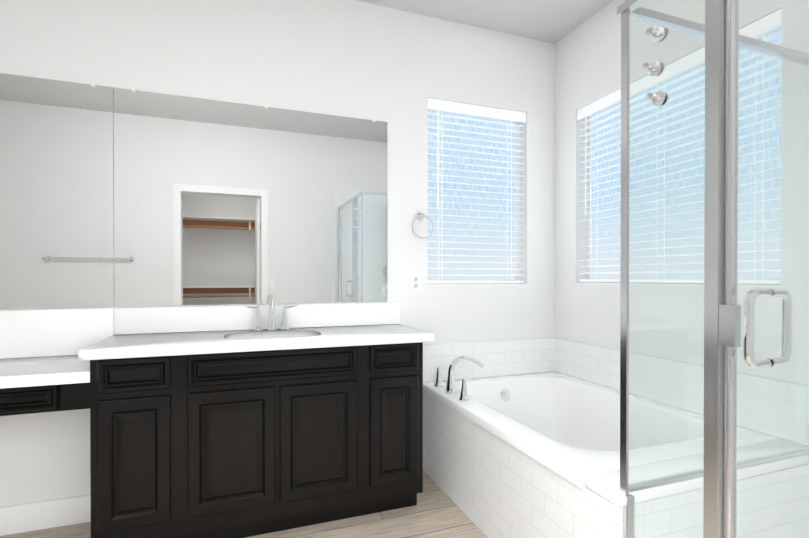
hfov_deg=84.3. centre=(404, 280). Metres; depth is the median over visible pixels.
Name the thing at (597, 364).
tile backsplash
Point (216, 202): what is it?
mirror
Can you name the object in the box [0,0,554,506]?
wall
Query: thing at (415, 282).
electrical outlet plate
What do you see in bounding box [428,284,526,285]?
window sill
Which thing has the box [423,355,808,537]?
tub
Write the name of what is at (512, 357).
tile backsplash
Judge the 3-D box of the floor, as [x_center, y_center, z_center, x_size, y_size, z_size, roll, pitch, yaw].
[-0.298,1.206,0.146,4.805,0.060,4.880,0,0,-20]
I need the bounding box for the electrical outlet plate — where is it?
[410,273,420,291]
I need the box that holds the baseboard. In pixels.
[0,494,90,535]
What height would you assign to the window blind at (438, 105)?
1.156 m
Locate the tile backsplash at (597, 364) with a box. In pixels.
[554,338,805,444]
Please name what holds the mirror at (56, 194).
attached to the wall at (364, 60)
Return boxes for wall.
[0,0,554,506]
[554,0,808,384]
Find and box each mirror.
[0,73,113,308]
[113,87,386,306]
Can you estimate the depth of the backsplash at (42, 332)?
2.09 m
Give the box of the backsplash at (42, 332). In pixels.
[0,308,115,359]
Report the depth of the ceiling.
2.73 m
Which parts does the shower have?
handle, glass door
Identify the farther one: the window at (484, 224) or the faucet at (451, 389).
the window at (484, 224)
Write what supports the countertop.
on the bathroom vanity
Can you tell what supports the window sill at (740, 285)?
attached to the wall at (588, 62)
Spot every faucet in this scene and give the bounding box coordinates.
[245,296,296,330]
[434,355,483,400]
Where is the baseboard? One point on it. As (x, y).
(28, 517)
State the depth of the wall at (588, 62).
2.41 m
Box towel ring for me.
[412,213,433,238]
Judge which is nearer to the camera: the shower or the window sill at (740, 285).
the shower
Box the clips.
[91,82,374,121]
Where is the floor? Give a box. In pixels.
[0,470,486,537]
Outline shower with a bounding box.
[617,0,808,537]
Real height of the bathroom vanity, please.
0.764 m
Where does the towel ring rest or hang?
attached to the wall at (364, 60)
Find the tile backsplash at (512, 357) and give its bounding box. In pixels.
[423,337,554,382]
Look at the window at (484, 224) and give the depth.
3.00 m
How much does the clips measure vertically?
0.020 m
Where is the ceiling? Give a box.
[357,0,612,43]
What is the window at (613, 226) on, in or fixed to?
in the wall at (588, 62)
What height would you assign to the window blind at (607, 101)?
1.116 m
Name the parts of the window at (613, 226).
frame, frame, window frame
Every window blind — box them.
[428,98,525,283]
[577,9,781,283]
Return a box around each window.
[428,109,519,283]
[586,27,781,284]
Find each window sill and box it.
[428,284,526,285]
[576,283,780,286]
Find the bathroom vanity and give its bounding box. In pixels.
[0,344,422,537]
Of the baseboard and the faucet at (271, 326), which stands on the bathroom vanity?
the faucet at (271, 326)
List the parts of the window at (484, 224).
frame, frame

